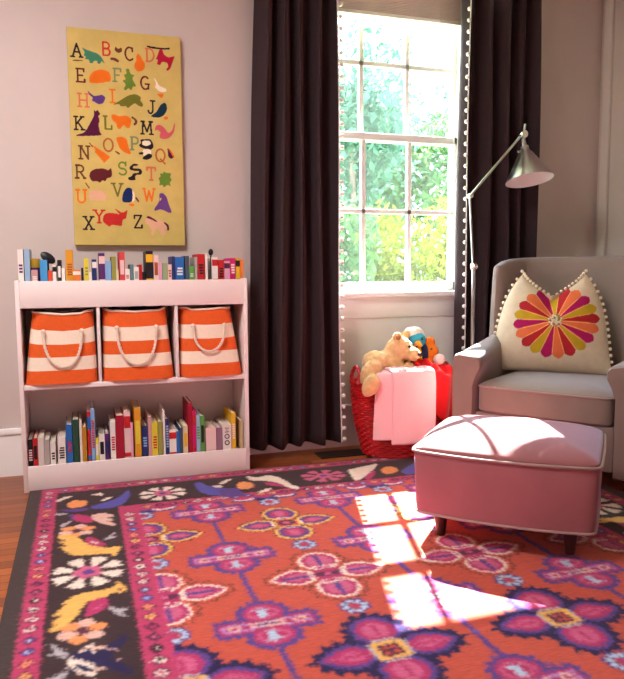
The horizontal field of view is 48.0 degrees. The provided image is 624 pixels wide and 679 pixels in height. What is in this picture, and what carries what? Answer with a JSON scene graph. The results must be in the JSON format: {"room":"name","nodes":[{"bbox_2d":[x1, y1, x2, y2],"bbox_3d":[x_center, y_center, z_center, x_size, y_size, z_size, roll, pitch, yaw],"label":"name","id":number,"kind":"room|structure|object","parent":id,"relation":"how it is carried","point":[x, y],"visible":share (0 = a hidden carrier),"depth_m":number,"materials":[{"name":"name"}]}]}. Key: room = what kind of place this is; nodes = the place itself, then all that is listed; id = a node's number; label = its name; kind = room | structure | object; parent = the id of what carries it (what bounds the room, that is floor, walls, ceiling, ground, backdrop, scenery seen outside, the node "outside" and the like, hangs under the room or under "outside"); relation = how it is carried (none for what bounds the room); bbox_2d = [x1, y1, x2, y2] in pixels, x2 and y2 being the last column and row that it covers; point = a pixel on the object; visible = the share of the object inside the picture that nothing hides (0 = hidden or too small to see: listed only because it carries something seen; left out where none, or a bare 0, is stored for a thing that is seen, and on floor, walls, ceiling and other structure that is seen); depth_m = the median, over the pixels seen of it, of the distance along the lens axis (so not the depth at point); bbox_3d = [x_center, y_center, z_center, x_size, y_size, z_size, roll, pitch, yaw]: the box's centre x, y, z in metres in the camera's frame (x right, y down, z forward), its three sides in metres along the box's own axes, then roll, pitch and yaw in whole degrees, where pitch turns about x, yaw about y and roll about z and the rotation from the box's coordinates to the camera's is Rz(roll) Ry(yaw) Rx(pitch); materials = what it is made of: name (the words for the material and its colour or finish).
{"room":"child's nursery","nodes":[
{"label":"child's nursery","id":0,"kind":"room"},
{"bbox_2d":[0,0,602,428],"bbox_3d":[-0.305,-0.758,3.753,4.510,2.750,0.160,-2,6,-18],"label":"wall","id":1,"kind":"structure","parent":0,"point":[216,36],"depth_m":3.53,"materials":[{"name":"paint"}]},
{"bbox_2d":[66,27,184,245],"bbox_3d":[-0.902,-0.974,3.430,0.531,1.019,0.032,-2,6,-18],"label":"wall art","id":2,"kind":"object","parent":1,"relation":"attached to","point":[125,95],"visible":1,"depth_m":3.41,"materials":[{"name":"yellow paper"}]},
{"bbox_2d":[0,405,359,476],"bbox_3d":[-0.316,0.504,3.774,4.410,0.235,0.026,-2,6,-18],"label":"baseboard","id":3,"kind":"structure","parent":1,"relation":"attached to","point":[11,458],"depth_m":3.41,"materials":[{"name":"white paint"}]},
{"bbox_2d":[340,296,453,404],"bbox_3d":[0.441,0.059,3.983,1.150,0.600,0.022,-2,6,-18],"label":"wall panel","id":4,"kind":"object","parent":1,"relation":"attached to","point":[368,324],"depth_m":3.95,"materials":[{"name":"white paint"}]},
{"bbox_2d":[339,17,460,297],"bbox_3d":[0.413,-1.183,3.920,1.210,1.885,0.215,-2,6,-18],"label":"window","id":5,"kind":"structure","parent":1,"relation":"in","point":[362,289],"depth_m":3.99,"materials":[{"name":"white paint"}]},
{"bbox_2d":[338,0,460,27],"bbox_3d":[0.422,-1.860,3.813,0.904,0.218,0.054,-2,6,-18],"label":"window blind","id":6,"kind":"object","parent":5,"relation":"attached to","point":[444,13],"visible":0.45,"depth_m":3.84,"materials":[{"name":"white fabric"}]},
{"bbox_3d":[0.501,-2.058,3.741,1.870,0.024,0.126,-2,6,-18],"label":"curtain rod","id":7,"kind":"object","parent":1,"relation":"attached to","visible":0},
{"bbox_2d":[249,0,346,450],"bbox_3d":[-0.084,-0.729,3.612,0.525,2.602,0.138,-2,6,-20],"label":"curtain","id":8,"kind":"object","parent":7,"relation":"hanging from","point":[295,362],"visible":1,"depth_m":3.63,"materials":[{"name":"fabric"}]},
{"bbox_2d":[453,0,541,357],"bbox_3d":[1.052,-0.767,3.990,0.504,2.615,0.134,-2,6,-18],"label":"curtain","id":9,"kind":"object","parent":7,"relation":"hanging from","point":[501,40],"visible":0.75,"depth_m":3.95,"materials":[{"name":"fabric"}]},
{"bbox_2d":[0,445,622,619],"bbox_3d":[0.401,0.881,1.629,4.410,0.100,4.600,-2,6,-18],"label":"floor","id":10,"kind":"structure","parent":0,"point":[13,499],"depth_m":3.16,"materials":[{"name":"brown wood"}]},
{"bbox_2d":[14,278,249,492],"bbox_3d":[-0.848,0.184,3.394,1.037,0.952,0.292,-2,6,-18],"label":"bookcase","id":11,"kind":"object","parent":10,"relation":"on","point":[41,406],"visible":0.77,"depth_m":3.34,"materials":[{"name":"white paint"}]},
{"bbox_2d":[17,249,24,280],"bbox_3d":[-1.315,-0.327,3.176,0.023,0.158,0.154,-2,6,-18],"label":"book","id":12,"kind":"object","parent":11,"relation":"on","point":[20,252],"visible":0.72,"depth_m":3.10,"materials":[{"name":"white paper"}]},
{"bbox_2d":[24,249,31,280],"bbox_3d":[-1.291,-0.329,3.187,0.023,0.160,0.157,-2,6,-18],"label":"book","id":13,"kind":"object","parent":11,"relation":"on","point":[27,252],"visible":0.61,"depth_m":3.11,"materials":[{"name":"blue paper"}]},
{"bbox_2d":[27,430,34,465],"bbox_3d":[-1.304,0.511,3.260,0.021,0.135,0.190,-2,6,-18],"label":"book","id":14,"kind":"object","parent":11,"relation":"on","point":[31,434],"visible":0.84,"depth_m":3.17,"materials":[{"name":"black paper"}]},
{"bbox_2d":[30,258,40,280],"bbox_3d":[-1.272,-0.309,3.191,0.074,0.120,0.074,-2,6,-18],"label":"book","id":15,"kind":"object","parent":11,"relation":"on","point":[34,263],"visible":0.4,"depth_m":3.16,"materials":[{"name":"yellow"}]},
{"bbox_2d":[33,430,38,465],"bbox_3d":[-1.283,0.508,3.265,0.019,0.139,0.189,-2,6,-18],"label":"book","id":16,"kind":"object","parent":11,"relation":"on","point":[35,437],"visible":0.73,"depth_m":3.18,"materials":[{"name":"red paper"}]},
{"bbox_2d":[38,428,45,464],"bbox_3d":[-1.264,0.506,3.282,0.025,0.140,0.207,-2,6,-18],"label":"book","id":17,"kind":"object","parent":11,"relation":"on","point":[41,455],"visible":0.66,"depth_m":3.19,"materials":[{"name":"white paper"}]},
{"bbox_2d":[40,260,47,280],"bbox_3d":[-1.225,-0.307,3.207,0.031,0.112,0.150,-2,6,-18],"label":"book","id":18,"kind":"object","parent":11,"relation":"on","point":[43,263],"visible":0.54,"depth_m":3.13,"materials":[{"name":"blue paper"}]},
{"bbox_2d":[44,430,50,464],"bbox_3d":[-1.238,0.511,3.283,0.022,0.129,0.192,-2,6,-18],"label":"book","id":19,"kind":"object","parent":11,"relation":"on","point":[47,438],"visible":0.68,"depth_m":3.19,"materials":[{"name":"white paper"}]},
{"bbox_2d":[40,252,54,269],"bbox_3d":[-1.194,-0.323,3.172,0.062,0.150,0.026,-2,6,-18],"label":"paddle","id":20,"kind":"object","parent":11,"relation":"on","point":[47,256],"visible":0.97,"depth_m":3.16,"materials":[{"name":"black plastic"}]},
{"bbox_2d":[50,433,57,463],"bbox_3d":[-1.214,0.518,3.293,0.022,0.113,0.196,-2,6,-18],"label":"book","id":21,"kind":"object","parent":11,"relation":"on","point":[53,442],"visible":0.89,"depth_m":3.20,"materials":[{"name":"white paper"}]},
{"bbox_2d":[57,260,61,280],"bbox_3d":[-1.163,-0.310,3.229,0.016,0.112,0.155,-2,6,-18],"label":"book","id":22,"kind":"object","parent":11,"relation":"on","point":[59,262],"visible":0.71,"depth_m":3.15,"materials":[{"name":"white paper"}]},
{"bbox_2d":[26,307,97,384],"bbox_3d":[-1.163,0.022,3.248,0.313,0.331,0.284,-2,6,-18],"label":"basket","id":23,"kind":"object","parent":11,"relation":"on","point":[62,347],"visible":1,"depth_m":3.14,"materials":[{"name":"orange fabric"}]},
{"bbox_2d":[57,428,66,463],"bbox_3d":[-1.179,0.505,3.308,0.034,0.135,0.204,-2,6,-18],"label":"book","id":24,"kind":"object","parent":11,"relation":"on","point":[62,447],"visible":0.89,"depth_m":3.21,"materials":[{"name":"white paper"}]},
{"bbox_2d":[65,250,73,280],"bbox_3d":[-1.123,-0.334,3.246,0.032,0.157,0.167,-2,6,-18],"label":"book","id":25,"kind":"object","parent":11,"relation":"on","point":[68,253],"visible":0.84,"depth_m":3.17,"materials":[{"name":"orange paper"}]},
{"bbox_2d":[66,416,73,462],"bbox_3d":[-1.147,0.476,3.316,0.026,0.191,0.205,-2,6,-18],"label":"book","id":26,"kind":"object","parent":11,"relation":"on","point":[69,432],"visible":0.87,"depth_m":3.22,"materials":[{"name":"blue paper"}]},
{"bbox_2d":[72,412,79,461],"bbox_3d":[-1.118,0.465,3.320,0.027,0.212,0.196,-2,6,-18],"label":"book","id":27,"kind":"object","parent":11,"relation":"on","point":[75,416],"visible":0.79,"depth_m":3.23,"materials":[{"name":"green paper"}]},
{"bbox_2d":[73,270,80,280],"bbox_3d":[-1.092,-0.290,3.254,0.032,0.067,0.155,-2,6,-18],"label":"book","id":28,"kind":"object","parent":11,"relation":"on","point":[76,273],"visible":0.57,"depth_m":3.18,"materials":[{"name":"orange paper"}]},
{"bbox_2d":[79,413,82,461],"bbox_3d":[-1.098,0.467,3.329,0.010,0.205,0.199,-2,6,-18],"label":"book","id":29,"kind":"object","parent":11,"relation":"on","point":[80,419],"visible":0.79,"depth_m":3.24,"materials":[{"name":"white paper"}]},
{"bbox_2d":[82,418,86,461],"bbox_3d":[-1.083,0.482,3.332,0.019,0.176,0.192,-2,6,-18],"label":"book","id":30,"kind":"object","parent":11,"relation":"on","point":[84,438],"visible":0.8,"depth_m":3.24,"materials":[{"name":"orange paper"}]},
{"bbox_2d":[84,258,88,280],"bbox_3d":[-1.051,-0.317,3.261,0.020,0.119,0.147,-2,6,-18],"label":"book","id":31,"kind":"object","parent":11,"relation":"on","point":[86,264],"visible":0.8,"depth_m":3.19,"materials":[{"name":"yellow paper"}]},
{"bbox_2d":[86,403,91,460],"bbox_3d":[-1.066,0.445,3.344,0.013,0.246,0.213,-2,6,-18],"label":"book","id":32,"kind":"object","parent":11,"relation":"on","point":[87,405],"visible":0.87,"depth_m":3.25,"materials":[{"name":"red paper"}]},
{"bbox_2d":[90,401,95,460],"bbox_3d":[-1.049,0.439,3.350,0.019,0.258,0.214,-2,6,-18],"label":"book","id":33,"kind":"object","parent":11,"relation":"on","point":[92,415],"visible":0.94,"depth_m":3.25,"materials":[{"name":"blue paper"}]},
{"bbox_2d":[91,259,96,280],"bbox_3d":[-1.021,-0.317,3.281,0.019,0.114,0.166,-2,6,-18],"label":"book","id":34,"kind":"object","parent":11,"relation":"on","point":[93,261],"visible":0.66,"depth_m":3.20,"materials":[{"name":"blue paper"}]},
{"bbox_2d":[95,429,98,460],"bbox_3d":[-1.033,0.507,3.360,0.016,0.120,0.211,-2,6,-18],"label":"book","id":35,"kind":"object","parent":11,"relation":"on","point":[96,430],"visible":0.71,"depth_m":3.26,"materials":[{"name":"yellow paper"}]},
{"bbox_2d":[98,427,104,459],"bbox_3d":[-1.011,0.500,3.362,0.025,0.132,0.203,-2,6,-18],"label":"book","id":36,"kind":"object","parent":11,"relation":"on","point":[101,436],"visible":0.8,"depth_m":3.27,"materials":[{"name":"white paper"}]},
{"bbox_2d":[98,253,104,280],"bbox_3d":[-0.987,-0.332,3.283,0.026,0.143,0.152,-2,6,-18],"label":"book","id":37,"kind":"object","parent":11,"relation":"on","point":[101,256],"visible":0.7,"depth_m":3.21,"materials":[{"name":"purple paper"}]},
{"bbox_2d":[103,424,109,459],"bbox_3d":[-0.991,0.497,3.378,0.018,0.135,0.220,-2,6,-18],"label":"book","id":38,"kind":"object","parent":11,"relation":"on","point":[106,432],"visible":0.77,"depth_m":3.28,"materials":[{"name":"purple paper"}]},
{"bbox_2d":[105,261,111,280],"bbox_3d":[-0.962,-0.315,3.297,0.027,0.107,0.158,-2,6,-18],"label":"book","id":39,"kind":"object","parent":11,"relation":"on","point":[107,263],"visible":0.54,"depth_m":3.22,"materials":[{"name":"blue paper"}]},
{"bbox_2d":[108,414,115,458],"bbox_3d":[-0.963,0.470,3.374,0.023,0.190,0.200,-2,6,-18],"label":"book","id":40,"kind":"object","parent":11,"relation":"on","point":[112,438],"visible":0.91,"depth_m":3.28,"materials":[{"name":"white paper"}]},
{"bbox_2d":[110,257,115,279],"bbox_3d":[-0.940,-0.326,3.308,0.020,0.127,0.167,-2,6,-18],"label":"book","id":41,"kind":"object","parent":11,"relation":"on","point":[112,259],"visible":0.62,"depth_m":3.23,"materials":[{"name":"yellow paper"}]},
{"bbox_2d":[113,407,124,458],"bbox_3d":[-0.935,0.454,3.390,0.036,0.217,0.213,-2,6,-18],"label":"book","id":42,"kind":"object","parent":11,"relation":"on","point":[118,415],"visible":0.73,"depth_m":3.29,"materials":[{"name":"red paper"}]},
{"bbox_2d":[117,252,124,279],"bbox_3d":[-0.902,-0.338,3.311,0.025,0.148,0.153,-2,6,-18],"label":"book","id":43,"kind":"object","parent":11,"relation":"on","point":[120,255],"visible":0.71,"depth_m":3.24,"materials":[{"name":"red paper"}]},
{"bbox_2d":[121,404,130,457],"bbox_3d":[-0.898,0.445,3.388,0.028,0.235,0.191,-2,6,-18],"label":"book","id":44,"kind":"object","parent":11,"relation":"on","point":[125,409],"visible":0.77,"depth_m":3.30,"materials":[{"name":"pink paper"}]},
{"bbox_2d":[130,416,133,456],"bbox_3d":[-0.884,0.471,3.410,0.011,0.180,0.217,-2,6,-18],"label":"book","id":45,"kind":"object","parent":11,"relation":"on","point":[131,422],"visible":0.43,"depth_m":3.31,"materials":[{"name":"pink paper"}]},
{"bbox_2d":[131,400,141,456],"bbox_3d":[-0.857,0.435,3.413,0.030,0.249,0.214,-2,6,-18],"label":"book","id":46,"kind":"object","parent":11,"relation":"on","point":[135,408],"visible":0.79,"depth_m":3.32,"materials":[{"name":"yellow paper"}]},
{"bbox_2d":[101,306,173,380],"bbox_3d":[-0.840,0.007,3.353,0.328,0.337,0.286,-2,6,-18],"label":"basket","id":47,"kind":"object","parent":11,"relation":"on","point":[135,344],"visible":0.94,"depth_m":3.24,"materials":[{"name":"orange fabric"}]},
{"bbox_2d":[141,417,147,456],"bbox_3d":[-0.825,0.479,3.422,0.026,0.160,0.204,-2,6,-18],"label":"book","id":48,"kind":"object","parent":11,"relation":"on","point":[144,431],"visible":0.8,"depth_m":3.33,"materials":[{"name":"blue paper"}]},
{"bbox_2d":[144,409,151,455],"bbox_3d":[-0.805,0.457,3.436,0.016,0.201,0.218,-2,6,-18],"label":"book","id":49,"kind":"object","parent":11,"relation":"on","point":[147,416],"visible":0.61,"depth_m":3.34,"materials":[{"name":"pink paper"}]},
{"bbox_2d":[143,251,153,279],"bbox_3d":[-0.785,-0.345,3.353,0.032,0.153,0.160,-2,6,-18],"label":"book","id":50,"kind":"object","parent":11,"relation":"on","point":[147,255],"visible":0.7,"depth_m":3.28,"materials":[{"name":"black paper"}]},
{"bbox_2d":[151,414,157,455],"bbox_3d":[-0.782,0.471,3.440,0.027,0.173,0.212,-2,6,-18],"label":"book","id":51,"kind":"object","parent":11,"relation":"on","point":[153,420],"visible":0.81,"depth_m":3.34,"materials":[{"name":"yellow paper"}]},
{"bbox_2d":[153,255,158,279],"bbox_3d":[-0.756,-0.336,3.362,0.023,0.133,0.157,-2,6,-18],"label":"book","id":52,"kind":"object","parent":11,"relation":"on","point":[155,257],"visible":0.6,"depth_m":3.29,"materials":[{"name":"white paper"}]},
{"bbox_2d":[153,413,162,454],"bbox_3d":[-0.757,0.469,3.447,0.022,0.174,0.209,-2,6,-18],"label":"book","id":53,"kind":"object","parent":11,"relation":"on","point":[157,417],"visible":0.62,"depth_m":3.35,"materials":[{"name":"yellow paper"}]},
{"bbox_2d":[158,403,165,454],"bbox_3d":[-0.738,0.442,3.446,0.009,0.228,0.199,-2,6,-18],"label":"book","id":54,"kind":"object","parent":11,"relation":"on","point":[161,410],"visible":0.5,"depth_m":3.36,"materials":[{"name":"white paper"}]},
{"bbox_2d":[162,263,167,279],"bbox_3d":[-0.718,-0.320,3.377,0.023,0.097,0.157,-2,6,-18],"label":"book","id":55,"kind":"object","parent":11,"relation":"on","point":[164,265],"visible":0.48,"depth_m":3.30,"materials":[{"name":"green paper"}]},
{"bbox_2d":[165,413,169,453],"bbox_3d":[-0.726,0.462,3.455,0.018,0.186,0.206,-2,6,-18],"label":"book","id":56,"kind":"object","parent":11,"relation":"on","point":[166,416],"visible":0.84,"depth_m":3.36,"materials":[{"name":"blue paper"}]},
{"bbox_2d":[168,256,174,279],"bbox_3d":[-0.679,-0.336,3.387,0.014,0.128,0.154,-2,6,-18],"label":"book","id":57,"kind":"object","parent":11,"relation":"on","point":[171,260],"visible":0.54,"depth_m":3.31,"materials":[{"name":"blue paper"}]},
{"bbox_2d":[169,422,176,453],"bbox_3d":[-0.699,0.489,3.461,0.033,0.131,0.196,-2,6,-18],"label":"book","id":58,"kind":"object","parent":11,"relation":"on","point":[172,430],"visible":0.71,"depth_m":3.37,"materials":[{"name":"white paper"}]},
{"bbox_2d":[173,423,179,453],"bbox_3d":[-0.676,0.493,3.470,0.014,0.121,0.196,-2,6,-18],"label":"book","id":59,"kind":"object","parent":11,"relation":"on","point":[175,426],"visible":0.46,"depth_m":3.38,"materials":[{"name":"blue paper"}]},
{"bbox_2d":[175,420,182,452],"bbox_3d":[-0.661,0.484,3.477,0.014,0.137,0.201,-2,6,-18],"label":"book","id":60,"kind":"object","parent":11,"relation":"on","point":[180,428],"visible":0.52,"depth_m":3.38,"materials":[{"name":"blue paper"}]},
{"bbox_2d":[175,257,183,279],"bbox_3d":[-0.653,-0.336,3.399,0.040,0.125,0.162,-2,6,-18],"label":"book","id":61,"kind":"object","parent":11,"relation":"on","point":[179,261],"visible":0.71,"depth_m":3.32,"materials":[{"name":"blue paper"}]},
{"bbox_2d":[178,418,187,452],"bbox_3d":[-0.641,0.480,3.477,0.022,0.145,0.192,-2,6,-18],"label":"book","id":62,"kind":"object","parent":11,"relation":"on","point":[181,421],"visible":0.66,"depth_m":3.39,"materials":[{"name":"beige paper"}]},
{"bbox_2d":[181,256,188,279],"bbox_3d":[-0.617,-0.339,3.404,0.019,0.130,0.148,-2,6,-18],"label":"book","id":63,"kind":"object","parent":11,"relation":"on","point":[186,258],"visible":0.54,"depth_m":3.33,"materials":[{"name":"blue paper"}]},
{"bbox_2d":[182,396,192,452],"bbox_3d":[-0.618,0.423,3.483,0.019,0.256,0.199,-2,6,-18],"label":"book","id":64,"kind":"object","parent":11,"relation":"on","point":[187,404],"visible":0.61,"depth_m":3.40,"materials":[{"name":"red paper"}]},
{"bbox_2d":[189,257,196,279],"bbox_3d":[-0.580,-0.339,3.425,0.012,0.125,0.165,-2,6,-18],"label":"book","id":65,"kind":"object","parent":11,"relation":"on","point":[192,260],"visible":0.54,"depth_m":3.35,"materials":[{"name":"white paper"}]},
{"bbox_2d":[192,407,195,451],"bbox_3d":[-0.602,0.442,3.492,0.015,0.218,0.203,-2,6,-18],"label":"book","id":66,"kind":"object","parent":11,"relation":"on","point":[193,409],"visible":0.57,"depth_m":3.40,"materials":[{"name":"pink paper"}]},
{"bbox_2d":[192,406,200,451],"bbox_3d":[-0.586,0.452,3.506,0.018,0.195,0.218,-2,6,-18],"label":"book","id":67,"kind":"object","parent":11,"relation":"on","point":[198,447],"visible":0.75,"depth_m":3.40,"materials":[{"name":"blue paper"}]},
{"bbox_2d":[192,254,204,279],"bbox_3d":[-0.557,-0.347,3.432,0.033,0.139,0.167,-2,6,-18],"label":"book","id":68,"kind":"object","parent":11,"relation":"on","point":[200,257],"visible":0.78,"depth_m":3.35,"materials":[{"name":"red paper"}]},
{"bbox_2d":[196,409,204,450],"bbox_3d":[-0.562,0.456,3.499,0.020,0.188,0.188,-2,6,-18],"label":"book","id":69,"kind":"object","parent":11,"relation":"on","point":[202,432],"visible":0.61,"depth_m":3.41,"materials":[{"name":"green paper"}]},
{"bbox_2d":[178,305,241,376],"bbox_3d":[-0.516,-0.004,3.459,0.306,0.334,0.279,-2,6,-18],"label":"basket","id":70,"kind":"object","parent":11,"relation":"on","point":[207,342],"visible":0.95,"depth_m":3.34,"materials":[{"name":"orange fabric"}]},
{"bbox_2d":[204,420,215,450],"bbox_3d":[-0.524,0.484,3.518,0.050,0.127,0.193,-2,6,-18],"label":"book","id":71,"kind":"object","parent":11,"relation":"on","point":[209,428],"visible":0.57,"depth_m":3.43,"materials":[{"name":"pink paper"}]},
{"bbox_2d":[207,257,217,278],"bbox_3d":[-0.491,-0.342,3.446,0.027,0.125,0.151,-2,6,-18],"label":"book","id":72,"kind":"object","parent":11,"relation":"on","point":[214,260],"visible":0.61,"depth_m":3.38,"materials":[{"name":"white paper"}]},
{"bbox_2d":[210,419,222,449],"bbox_3d":[-0.486,0.484,3.536,0.028,0.123,0.203,-2,6,-18],"label":"book","id":73,"kind":"object","parent":11,"relation":"on","point":[219,446],"visible":0.57,"depth_m":3.44,"materials":[{"name":"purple paper"}]},
{"bbox_2d":[218,260,223,278],"bbox_3d":[-0.464,-0.336,3.461,0.026,0.111,0.160,-2,6,-18],"label":"book","id":74,"kind":"object","parent":11,"relation":"on","point":[220,262],"visible":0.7,"depth_m":3.38,"materials":[{"name":"red paper"}]},
{"bbox_2d":[215,416,231,449],"bbox_3d":[-0.451,0.477,3.549,0.042,0.134,0.214,-2,6,-18],"label":"book","id":75,"kind":"object","parent":11,"relation":"on","point":[226,426],"visible":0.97,"depth_m":3.45,"materials":[{"name":"white paper"}]},
{"bbox_2d":[224,261,229,278],"bbox_3d":[-0.436,-0.335,3.469,0.027,0.106,0.158,-2,6,-18],"label":"book","id":76,"kind":"object","parent":11,"relation":"on","point":[226,263],"visible":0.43,"depth_m":3.39,"materials":[{"name":"pink paper"}]},
{"bbox_2d":[223,405,235,448],"bbox_3d":[-0.418,0.447,3.555,0.020,0.192,0.206,-2,6,-18],"label":"book","id":77,"kind":"object","parent":11,"relation":"on","point":[229,414],"visible":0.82,"depth_m":3.46,"materials":[{"name":"yellow paper"}]},
{"bbox_2d":[224,258,234,278],"bbox_3d":[-0.410,-0.343,3.479,0.025,0.120,0.162,-2,6,-18],"label":"book","id":78,"kind":"object","parent":11,"relation":"on","point":[232,260],"visible":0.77,"depth_m":3.40,"materials":[{"name":"pink paper"}]},
{"bbox_2d":[235,258,239,278],"bbox_3d":[-0.384,-0.343,3.480,0.020,0.120,0.148,-2,6,-18],"label":"book","id":79,"kind":"object","parent":11,"relation":"on","point":[237,260],"visible":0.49,"depth_m":3.41,"materials":[{"name":"yellow paper"}]},
{"bbox_2d":[235,413,242,447],"bbox_3d":[-0.382,0.466,3.570,0.016,0.152,0.206,-2,6,-18],"label":"book","id":80,"kind":"object","parent":11,"relation":"on","point":[239,422],"visible":0.52,"depth_m":3.49,"materials":[{"name":"beige paper"}]},
{"bbox_2d":[0,457,623,678],"bbox_3d":[0.386,0.780,2.083,2.470,0.012,3.050,-2,6,-18],"label":"area rug","id":81,"kind":"object","parent":10,"relation":"on","point":[325,570],"visible":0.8,"depth_m":2.19,"materials":[{"name":"fabric"}]},
{"bbox_2d":[349,360,448,457],"bbox_3d":[0.481,0.363,3.765,0.582,0.480,0.392,-2,6,-20],"label":"wicker basket","id":82,"kind":"object","parent":81,"relation":"on","point":[362,406],"visible":0.41,"depth_m":3.63,"materials":[{"name":"red wicker"}]},
{"bbox_2d":[360,330,422,396],"bbox_3d":[0.375,0.118,3.656,0.382,0.311,0.248,-4,7,-31],"label":"teddy bear","id":83,"kind":"object","parent":82,"relation":"in","point":[398,349],"visible":0.74,"depth_m":3.63},
{"bbox_2d":[373,365,435,444],"bbox_3d":[0.454,0.332,3.624,0.346,0.384,0.223,-1,6,-5],"label":"folded blanket","id":84,"kind":"object","parent":82,"relation":"on","point":[405,398],"visible":0.93,"depth_m":3.53,"materials":[{"name":"pink fabric"}]},
{"bbox_2d":[411,358,452,420],"bbox_3d":[0.660,0.271,3.725,0.272,0.354,0.173,-4,7,-34],"label":"fleece blanket","id":85,"kind":"object","parent":82,"relation":"in","point":[444,372],"visible":0.53,"depth_m":3.65,"materials":[{"name":"red fabric"}]},
{"bbox_2d":[404,327,427,362],"bbox_3d":[0.552,0.072,3.792,0.151,0.282,0.148,4,7,34],"label":"bird","id":86,"kind":"object","parent":85,"relation":"on","point":[417,335],"visible":0.44,"depth_m":3.75},
{"bbox_2d":[425,337,444,364],"bbox_3d":[0.654,0.097,3.801,0.145,0.222,0.103,2,6,26],"label":"stuffed toy","id":87,"kind":"object","parent":82,"relation":"in","point":[433,356],"visible":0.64,"depth_m":3.77,"materials":[{"name":"orange fabric"}]},
{"bbox_2d":[412,415,605,554],"bbox_3d":[0.758,0.514,2.658,0.652,0.398,0.620,2,6,24],"label":"ottoman","id":88,"kind":"object","parent":81,"relation":"on","point":[519,473],"visible":1,"depth_m":2.41,"materials":[{"name":"pink fabric"}]},
{"bbox_2d":[415,415,603,466],"bbox_3d":[0.757,0.351,2.642,0.634,0.070,0.602,2,6,24],"label":"cushion","id":89,"kind":"object","parent":88,"relation":"on","point":[497,441],"depth_m":2.47,"materials":[{"name":"pink fabric"}]},
{"bbox_2d":[314,448,365,458],"bbox_3d":[0.155,0.616,3.780,0.260,0.005,0.124,-2,6,-18],"label":"floor vent","id":90,"kind":"object","parent":10,"relation":"in","point":[348,452],"visible":0.94,"depth_m":3.77,"materials":[{"name":"grey metal"}]},
{"bbox_2d":[466,124,553,345],"bbox_3d":[1.039,-0.281,3.837,0.532,1.768,0.250,-1,6,-2],"label":"floor lamp","id":91,"kind":"object","parent":10,"relation":"on","point":[528,170],"visible":0.86,"depth_m":3.78,"materials":[{"name":"metal"}]},
{"bbox_2d":[452,256,623,493],"bbox_3d":[1.262,0.117,3.435,0.889,1.052,0.831,4,7,37],"label":"armchair","id":92,"kind":"object","parent":10,"relation":"on","point":[481,386],"visible":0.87,"depth_m":3.33,"materials":[{"name":"beige fabric"}]},
{"bbox_2d":[479,370,614,425],"bbox_3d":[1.191,0.254,3.354,0.616,0.161,0.584,4,7,37],"label":"seat cushion","id":93,"kind":"object","parent":92,"relation":"on","point":[578,398],"depth_m":3.15,"materials":[{"name":"beige fabric"}]},
{"bbox_2d":[493,269,612,374],"bbox_3d":[1.205,-0.093,3.536,0.618,0.520,0.199,2,6,24],"label":"throw pillow","id":94,"kind":"object","parent":92,"relation":"on","point":[566,331],"visible":0.99,"depth_m":3.49,"materials":[{"name":"beige fabric"}]},
{"bbox_2d":[548,314,561,326],"bbox_3d":[1.208,-0.095,3.481,0.068,0.068,0.028,2,6,24],"label":"button","id":95,"kind":"object","parent":94,"relation":"on","point":[554,320],"depth_m":3.48,"materials":[{"name":"beige fabric"}]},
{"bbox_2d":[595,0,615,255],"bbox_3d":[2.534,-0.620,2.189,0.100,2.750,4.600,-2,6,-18],"label":"wall","id":96,"kind":"structure","parent":0,"point":[604,1],"depth_m":4.28,"materials":[{"name":"beige paint"}]},
{"bbox_2d":[597,0,623,255],"bbox_3d":[1.857,-0.800,4.042,0.020,2.750,0.560,-2,6,-18],"label":"trim","id":97,"kind":"structure","parent":96,"relation":"attached to","point":[613,245],"depth_m":4.17,"materials":[{"name":"beige paint"}]},
{"label":"outside","id":98,"kind":"structure","parent":0,"visible":0},
{"bbox_3d":[-5.795,-3.170,49.486,60.000,0.050,89.500,-2,6,-18],"label":"lawn","id":99,"kind":"structure","parent":98,"visible":0},
{"bbox_2d":[340,196,387,282],"bbox_3d":[0.418,-0.498,8.853,1.172,2.617,1.080,1,6,14],"label":"shrub","id":100,"kind":"object","parent":99,"relation":"on","point":[351,259],"visible":0.29,"depth_m":8.53,"materials":[{"name":"green plant"}]},
{"bbox_2d":[338,15,430,274],"bbox_3d":[0.649,-2.885,11.850,2.764,6.770,3.049,-2,6,-18],"label":"leafy tree","id":101,"kind":"object","parent":99,"relation":"on","point":[375,107],"visible":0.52,"depth_m":11.47,"materials":[{"name":"green plant"}]},
{"bbox_2d":[340,36,448,258],"bbox_3d":[1.659,-3.616,17.161,4.739,7.162,4.531,0,6,4],"label":"leafy tree","id":102,"kind":"object","parent":99,"relation":"on","point":[445,96],"visible":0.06,"depth_m":16.21,"materials":[{"name":"green plant"}]},
{"bbox_2d":[354,200,446,281],"bbox_3d":[1.127,-0.586,9.647,1.364,2.627,1.302,-2,6,-18],"label":"shrub","id":103,"kind":"object","parent":99,"relation":"on","point":[392,270],"visible":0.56,"depth_m":9.35,"materials":[{"name":"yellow plant"}]},
{"bbox_2d":[354,79,448,281],"bbox_3d":[2.063,-2.298,12.989,3.422,5.360,2.724,2,6,22],"label":"leafy tree","id":104,"kind":"object","parent":99,"relation":"on","point":[432,179],"visible":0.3,"depth_m":12.65,"materials":[{"name":"green plant"}]},
{"bbox_2d":[399,190,447,281],"bbox_3d":[1.987,-0.760,10.374,1.497,2.818,1.471,-2,6,-18],"label":"shrub","id":105,"kind":"object","parent":99,"relation":"on","point":[441,230],"visible":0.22,"depth_m":10.19,"materials":[{"name":"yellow plant"}]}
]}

